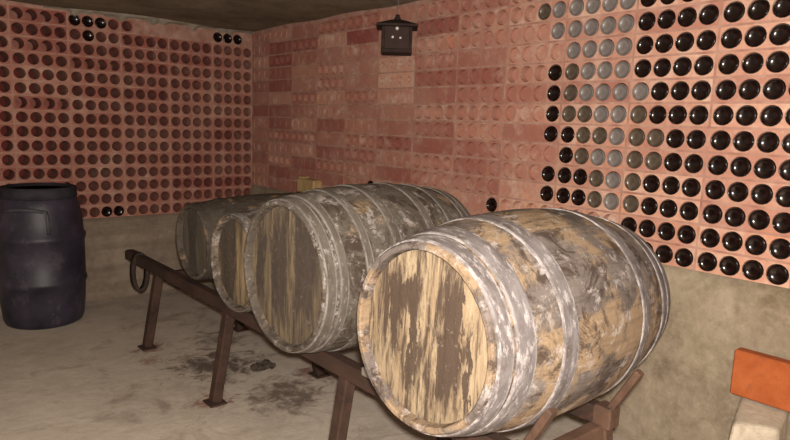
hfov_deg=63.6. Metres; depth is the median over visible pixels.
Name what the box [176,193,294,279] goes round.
wine barrel
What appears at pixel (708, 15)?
wine bottle
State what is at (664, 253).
wine bottle
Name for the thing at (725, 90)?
wine bottle
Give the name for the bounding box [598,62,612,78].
wine bottle
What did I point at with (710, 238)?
wine bottle
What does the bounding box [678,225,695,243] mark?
wine bottle
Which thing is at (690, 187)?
wine bottle
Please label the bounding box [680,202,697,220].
wine bottle
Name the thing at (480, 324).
wine barrel
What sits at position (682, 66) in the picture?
wine bottle
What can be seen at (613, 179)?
wine bottle
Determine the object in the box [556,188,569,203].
wine bottle
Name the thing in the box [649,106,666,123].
wine bottle
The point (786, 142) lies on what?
wine bottle
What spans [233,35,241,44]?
wine bottle
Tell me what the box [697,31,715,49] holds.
wine bottle
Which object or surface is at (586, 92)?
wine bottle
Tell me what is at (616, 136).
wine bottle
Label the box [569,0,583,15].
wine bottle
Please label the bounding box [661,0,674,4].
wine bottle
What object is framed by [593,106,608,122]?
wine bottle
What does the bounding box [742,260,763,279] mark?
wine bottle
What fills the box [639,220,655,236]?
wine bottle
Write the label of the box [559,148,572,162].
wine bottle
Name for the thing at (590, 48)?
wine bottle
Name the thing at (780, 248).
wine bottle
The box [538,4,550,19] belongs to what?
wine bottle
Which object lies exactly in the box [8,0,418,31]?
ceiling
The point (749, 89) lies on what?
wine bottle
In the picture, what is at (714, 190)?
wine bottle
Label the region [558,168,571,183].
wine bottle
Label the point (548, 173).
wine bottle
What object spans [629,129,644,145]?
wine bottle
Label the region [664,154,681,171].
wine bottle
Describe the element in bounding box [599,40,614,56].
wine bottle
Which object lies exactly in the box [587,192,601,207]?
wine bottle
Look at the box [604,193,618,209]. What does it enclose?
wine bottle
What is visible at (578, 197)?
wine bottle
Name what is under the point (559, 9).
wine bottle
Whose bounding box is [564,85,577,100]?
wine bottle
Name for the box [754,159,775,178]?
wine bottle
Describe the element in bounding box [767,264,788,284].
wine bottle
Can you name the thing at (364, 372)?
wedge
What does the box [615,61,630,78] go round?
wine bottle
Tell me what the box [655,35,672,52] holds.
wine bottle
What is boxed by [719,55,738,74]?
wine bottle
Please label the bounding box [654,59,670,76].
wine bottle
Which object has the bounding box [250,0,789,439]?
wall
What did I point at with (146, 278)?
strap
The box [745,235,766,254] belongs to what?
wine bottle
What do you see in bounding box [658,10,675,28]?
wine bottle
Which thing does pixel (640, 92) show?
wine bottle
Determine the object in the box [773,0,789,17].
wine bottle
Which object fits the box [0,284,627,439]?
floor
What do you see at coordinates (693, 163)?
wine bottle
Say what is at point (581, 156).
wine bottle
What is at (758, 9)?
wine bottle
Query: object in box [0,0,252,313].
wall
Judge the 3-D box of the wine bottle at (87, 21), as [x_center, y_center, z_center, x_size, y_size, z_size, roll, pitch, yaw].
[-2.324,-1.459,4.737,0.077,0.077,0.292,-5,11,-40]
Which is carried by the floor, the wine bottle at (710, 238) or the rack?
the rack
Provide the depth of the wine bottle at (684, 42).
2.65 m
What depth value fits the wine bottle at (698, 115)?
2.64 m
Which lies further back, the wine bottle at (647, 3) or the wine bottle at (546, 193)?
the wine bottle at (546, 193)
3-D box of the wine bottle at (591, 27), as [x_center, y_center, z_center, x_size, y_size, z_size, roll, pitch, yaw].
[1.024,-0.908,3.067,0.292,0.077,0.077,-5,11,-40]
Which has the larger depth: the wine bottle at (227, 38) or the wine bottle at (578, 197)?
the wine bottle at (227, 38)
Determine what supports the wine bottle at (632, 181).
in the wall at (463, 116)
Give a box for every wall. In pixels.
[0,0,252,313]
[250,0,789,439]
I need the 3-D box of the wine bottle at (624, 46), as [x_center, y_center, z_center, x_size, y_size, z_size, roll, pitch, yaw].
[1.134,-0.786,2.948,0.292,0.077,0.077,-5,11,-40]
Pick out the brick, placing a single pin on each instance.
(763, 378)
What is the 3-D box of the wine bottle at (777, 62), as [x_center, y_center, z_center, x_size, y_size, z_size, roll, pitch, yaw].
[1.542,-0.601,2.481,0.292,0.077,0.077,-5,11,-40]
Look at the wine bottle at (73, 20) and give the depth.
4.58 m
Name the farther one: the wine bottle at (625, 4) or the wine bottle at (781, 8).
the wine bottle at (625, 4)
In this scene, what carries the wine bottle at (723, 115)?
in the wall at (463, 116)
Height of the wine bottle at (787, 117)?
0.077 m
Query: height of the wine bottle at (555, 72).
0.077 m
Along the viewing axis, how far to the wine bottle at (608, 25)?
2.92 m
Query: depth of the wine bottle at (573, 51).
3.07 m
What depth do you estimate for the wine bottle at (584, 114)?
3.04 m
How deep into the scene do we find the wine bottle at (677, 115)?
2.70 m
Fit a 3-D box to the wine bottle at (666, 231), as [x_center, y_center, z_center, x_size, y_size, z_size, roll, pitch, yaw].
[1.289,0.042,2.861,0.292,0.077,0.077,-5,11,-40]
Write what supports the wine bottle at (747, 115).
in the wall at (463, 116)
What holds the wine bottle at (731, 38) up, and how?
in the wall at (463, 116)
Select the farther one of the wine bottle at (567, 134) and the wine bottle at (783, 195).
the wine bottle at (567, 134)
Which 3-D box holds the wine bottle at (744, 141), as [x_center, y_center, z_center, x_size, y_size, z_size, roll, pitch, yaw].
[1.479,-0.317,2.595,0.292,0.077,0.077,-5,11,-40]
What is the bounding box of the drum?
[0,183,86,329]
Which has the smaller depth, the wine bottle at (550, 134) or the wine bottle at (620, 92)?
the wine bottle at (620, 92)
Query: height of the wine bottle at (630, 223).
0.077 m
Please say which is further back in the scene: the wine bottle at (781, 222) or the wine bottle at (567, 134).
the wine bottle at (567, 134)
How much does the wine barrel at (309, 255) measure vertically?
0.675 m
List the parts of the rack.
foot plate, leg, foot plate, leg, leg, foot plate, leg, foot plate, leg, leg, stop arm, rail, gusset plate, leg, stop arm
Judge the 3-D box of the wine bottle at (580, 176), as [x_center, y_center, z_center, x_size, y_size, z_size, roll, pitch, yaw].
[1.004,-0.216,3.172,0.292,0.077,0.077,-5,11,-40]
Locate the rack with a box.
[125,249,643,439]
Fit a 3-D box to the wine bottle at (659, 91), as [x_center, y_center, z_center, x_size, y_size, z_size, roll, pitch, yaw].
[1.248,-0.563,2.837,0.292,0.077,0.077,-5,11,-40]
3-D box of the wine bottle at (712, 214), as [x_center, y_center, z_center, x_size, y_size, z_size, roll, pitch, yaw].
[1.410,-0.032,2.704,0.292,0.077,0.077,-5,11,-40]
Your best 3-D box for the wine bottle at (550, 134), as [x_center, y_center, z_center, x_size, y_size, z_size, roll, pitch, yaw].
[0.886,-0.439,3.280,0.292,0.077,0.077,-5,11,-40]
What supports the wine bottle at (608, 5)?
in the wall at (463, 116)
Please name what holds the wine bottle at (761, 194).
in the wall at (463, 116)
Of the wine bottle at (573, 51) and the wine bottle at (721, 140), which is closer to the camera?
the wine bottle at (721, 140)
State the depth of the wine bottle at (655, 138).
2.78 m
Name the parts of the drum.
moulded handle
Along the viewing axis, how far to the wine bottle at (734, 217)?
2.55 m
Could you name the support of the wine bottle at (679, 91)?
in the wall at (463, 116)
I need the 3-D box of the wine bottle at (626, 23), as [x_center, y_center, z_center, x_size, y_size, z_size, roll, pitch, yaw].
[1.137,-0.884,2.932,0.292,0.077,0.077,-5,11,-40]
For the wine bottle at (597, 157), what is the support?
in the wall at (463, 116)
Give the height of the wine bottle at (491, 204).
0.077 m
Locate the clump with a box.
[250,359,275,371]
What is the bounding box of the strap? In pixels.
[130,251,149,292]
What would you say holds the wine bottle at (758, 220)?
in the wall at (463, 116)
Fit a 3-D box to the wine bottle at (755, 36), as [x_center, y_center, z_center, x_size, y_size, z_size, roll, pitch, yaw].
[1.492,-0.712,2.536,0.292,0.077,0.077,-5,11,-40]
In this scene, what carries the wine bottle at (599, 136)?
in the wall at (463, 116)
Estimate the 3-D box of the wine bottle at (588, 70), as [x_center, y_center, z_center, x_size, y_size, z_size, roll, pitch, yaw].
[1.018,-0.711,3.096,0.292,0.077,0.077,-5,11,-40]
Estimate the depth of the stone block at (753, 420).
2.35 m
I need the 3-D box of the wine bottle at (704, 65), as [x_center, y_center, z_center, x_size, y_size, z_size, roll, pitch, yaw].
[1.367,-0.638,2.690,0.292,0.077,0.077,-5,11,-40]
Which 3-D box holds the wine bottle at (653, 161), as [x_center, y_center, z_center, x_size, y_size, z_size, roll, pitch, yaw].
[1.242,-0.267,2.884,0.292,0.077,0.077,-5,11,-40]
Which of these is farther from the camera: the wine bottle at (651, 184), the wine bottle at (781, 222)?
the wine bottle at (651, 184)
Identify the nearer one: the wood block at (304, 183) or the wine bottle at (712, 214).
the wine bottle at (712, 214)
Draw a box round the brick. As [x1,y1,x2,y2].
[730,347,789,411]
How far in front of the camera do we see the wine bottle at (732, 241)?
2.57 m
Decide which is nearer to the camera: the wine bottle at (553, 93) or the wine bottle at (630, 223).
the wine bottle at (630, 223)
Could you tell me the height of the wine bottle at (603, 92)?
0.077 m
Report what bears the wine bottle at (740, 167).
in the wall at (463, 116)
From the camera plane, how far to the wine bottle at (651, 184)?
2.81 m
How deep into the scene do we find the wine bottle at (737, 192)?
2.54 m
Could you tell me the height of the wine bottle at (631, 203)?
0.077 m
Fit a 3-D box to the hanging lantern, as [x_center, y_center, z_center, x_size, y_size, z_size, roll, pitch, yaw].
[0.014,-1.145,3.716,0.238,0.345,0.200,2,8,0]
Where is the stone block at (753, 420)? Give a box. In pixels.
[729,397,787,439]
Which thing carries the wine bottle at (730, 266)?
in the wall at (463, 116)
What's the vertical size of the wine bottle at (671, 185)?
0.077 m
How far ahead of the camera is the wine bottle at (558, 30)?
3.13 m
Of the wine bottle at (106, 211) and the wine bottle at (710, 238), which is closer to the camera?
the wine bottle at (710, 238)
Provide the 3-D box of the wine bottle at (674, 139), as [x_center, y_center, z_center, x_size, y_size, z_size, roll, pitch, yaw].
[1.299,-0.353,2.800,0.292,0.077,0.077,-5,11,-40]
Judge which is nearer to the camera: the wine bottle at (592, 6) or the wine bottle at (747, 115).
the wine bottle at (747, 115)
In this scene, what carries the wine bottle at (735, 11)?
in the wall at (463, 116)
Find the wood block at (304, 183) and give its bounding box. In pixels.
[297,176,321,192]
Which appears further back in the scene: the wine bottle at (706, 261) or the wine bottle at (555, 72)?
the wine bottle at (555, 72)
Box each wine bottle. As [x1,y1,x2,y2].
[68,15,79,25]
[82,16,92,26]
[82,31,93,40]
[95,18,105,28]
[101,206,111,216]
[113,206,123,215]
[213,33,221,41]
[223,34,231,43]
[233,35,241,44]
[486,198,496,211]
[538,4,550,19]
[540,186,552,200]
[542,167,554,181]
[544,127,557,141]
[546,106,558,121]
[547,86,560,100]
[548,65,561,80]
[551,23,564,38]
[553,2,565,17]
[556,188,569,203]
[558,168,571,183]
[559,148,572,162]
[561,127,574,142]
[562,106,575,121]
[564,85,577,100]
[565,64,578,79]
[567,43,580,58]
[568,21,582,37]
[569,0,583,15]
[571,190,585,205]
[573,169,586,184]
[574,149,588,163]
[576,128,590,143]
[577,106,591,122]
[579,85,593,100]
[581,63,595,79]
[583,41,596,57]
[584,19,598,35]
[586,0,600,13]
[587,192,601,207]
[589,171,603,186]
[590,149,604,165]
[592,128,606,143]
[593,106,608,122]
[595,84,610,100]
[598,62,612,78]
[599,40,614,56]
[600,17,615,34]
[603,0,617,11]
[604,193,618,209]
[605,172,620,188]
[607,150,622,166]
[609,128,624,144]
[611,106,626,122]
[613,84,628,100]
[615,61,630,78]
[616,38,632,55]
[618,15,634,32]
[620,0,635,9]
[621,217,636,231]
[623,196,638,212]
[625,174,640,190]
[627,152,642,168]
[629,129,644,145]
[630,106,646,123]
[632,83,648,100]
[635,60,650,77]
[637,37,653,53]
[638,13,655,30]
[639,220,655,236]
[641,0,656,6]
[641,198,657,214]
[643,175,659,192]
[645,153,661,169]
[647,130,663,146]
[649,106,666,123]
[651,83,668,100]
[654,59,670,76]
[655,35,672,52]
[655,245,672,262]
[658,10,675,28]
[658,223,674,240]
[659,200,677,217]
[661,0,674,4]
[662,177,679,194]
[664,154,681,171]
[666,130,684,147]
[668,106,686,124]
[671,82,688,100]
[673,58,691,75]
[675,33,693,51]
[675,248,692,266]
[678,8,696,26]
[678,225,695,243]
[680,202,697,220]
[682,179,700,196]
[685,155,702,172]
[687,131,705,148]
[689,106,708,124]
[691,81,710,99]
[694,56,713,75]
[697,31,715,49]
[698,252,716,270]
[699,5,718,24]
[701,229,719,247]
[703,205,722,223]
[705,181,724,199]
[708,156,727,174]
[711,131,730,150]
[713,106,733,125]
[716,81,736,99]
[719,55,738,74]
[719,256,739,275]
[721,29,741,48]
[722,232,742,250]
[724,2,744,22]
[725,207,745,226]
[728,183,748,201]
[730,158,751,176]
[734,132,754,151]
[736,106,757,125]
[739,80,760,99]
[742,54,763,73]
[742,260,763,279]
[745,27,766,46]
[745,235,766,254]
[748,0,769,19]
[748,210,769,229]
[751,185,772,204]
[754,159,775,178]
[757,133,779,152]
[760,106,782,126]
[763,79,785,99]
[766,52,789,72]
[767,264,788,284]
[769,24,789,45]
[770,239,789,258]
[772,213,789,233]
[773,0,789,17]
[776,187,789,206]
[779,161,789,180]
[782,135,789,153]
[785,109,789,124]
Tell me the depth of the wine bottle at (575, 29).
3.05 m
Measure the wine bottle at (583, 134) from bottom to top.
0.077 m
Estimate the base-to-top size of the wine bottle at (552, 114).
0.077 m
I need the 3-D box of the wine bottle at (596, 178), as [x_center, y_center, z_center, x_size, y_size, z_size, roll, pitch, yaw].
[1.060,-0.204,3.104,0.292,0.077,0.077,-5,11,-40]
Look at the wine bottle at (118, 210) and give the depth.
4.96 m
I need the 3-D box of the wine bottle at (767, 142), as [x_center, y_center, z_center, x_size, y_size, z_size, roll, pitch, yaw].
[1.535,-0.305,2.528,0.292,0.077,0.077,-5,11,-40]
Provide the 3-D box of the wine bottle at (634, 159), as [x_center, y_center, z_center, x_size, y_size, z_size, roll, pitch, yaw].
[1.183,-0.278,2.949,0.292,0.077,0.077,-5,11,-40]
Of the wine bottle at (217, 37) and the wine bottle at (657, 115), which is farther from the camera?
the wine bottle at (217, 37)
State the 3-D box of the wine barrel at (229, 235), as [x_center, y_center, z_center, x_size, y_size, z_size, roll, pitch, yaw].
[-0.527,0.179,3.163,0.620,0.500,0.499,-5,11,-41]
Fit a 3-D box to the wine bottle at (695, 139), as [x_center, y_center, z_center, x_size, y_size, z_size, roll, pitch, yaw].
[1.356,-0.342,2.733,0.292,0.077,0.077,-5,11,-40]
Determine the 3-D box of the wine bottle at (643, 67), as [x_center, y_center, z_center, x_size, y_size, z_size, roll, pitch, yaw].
[1.197,-0.674,2.890,0.292,0.077,0.077,-5,11,-40]
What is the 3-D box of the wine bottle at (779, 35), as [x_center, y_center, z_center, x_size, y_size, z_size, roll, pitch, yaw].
[1.545,-0.700,2.466,0.292,0.077,0.077,-5,11,-40]
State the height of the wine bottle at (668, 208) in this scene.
0.077 m
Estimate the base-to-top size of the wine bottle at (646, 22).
0.077 m
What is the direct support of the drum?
on the floor
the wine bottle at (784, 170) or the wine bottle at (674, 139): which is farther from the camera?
the wine bottle at (674, 139)
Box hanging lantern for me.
[376,0,417,55]
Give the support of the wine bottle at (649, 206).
in the wall at (463, 116)
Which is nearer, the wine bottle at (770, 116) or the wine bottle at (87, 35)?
the wine bottle at (770, 116)
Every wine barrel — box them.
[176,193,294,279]
[210,208,258,311]
[244,182,469,352]
[357,208,670,436]
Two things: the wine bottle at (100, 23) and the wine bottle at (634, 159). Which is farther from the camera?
the wine bottle at (100, 23)
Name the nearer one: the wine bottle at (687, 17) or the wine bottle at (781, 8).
the wine bottle at (781, 8)
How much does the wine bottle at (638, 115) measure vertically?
0.077 m
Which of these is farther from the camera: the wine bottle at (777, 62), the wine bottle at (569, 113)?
the wine bottle at (569, 113)
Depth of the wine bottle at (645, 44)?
2.79 m
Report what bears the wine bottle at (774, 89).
in the wall at (463, 116)
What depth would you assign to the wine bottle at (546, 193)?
3.24 m
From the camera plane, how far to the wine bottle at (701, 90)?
2.62 m
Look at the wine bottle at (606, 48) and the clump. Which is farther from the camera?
the clump
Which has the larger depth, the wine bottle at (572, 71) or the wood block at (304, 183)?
the wood block at (304, 183)
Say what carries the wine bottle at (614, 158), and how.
in the wall at (463, 116)
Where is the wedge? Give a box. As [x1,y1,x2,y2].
[361,366,368,378]
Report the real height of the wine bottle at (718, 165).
0.077 m
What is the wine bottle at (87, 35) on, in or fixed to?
in the wall at (148, 117)
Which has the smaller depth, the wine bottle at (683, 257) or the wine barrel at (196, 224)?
the wine bottle at (683, 257)
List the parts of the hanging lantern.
post, pane, post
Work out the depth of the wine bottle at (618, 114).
2.91 m
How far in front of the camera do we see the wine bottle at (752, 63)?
2.47 m

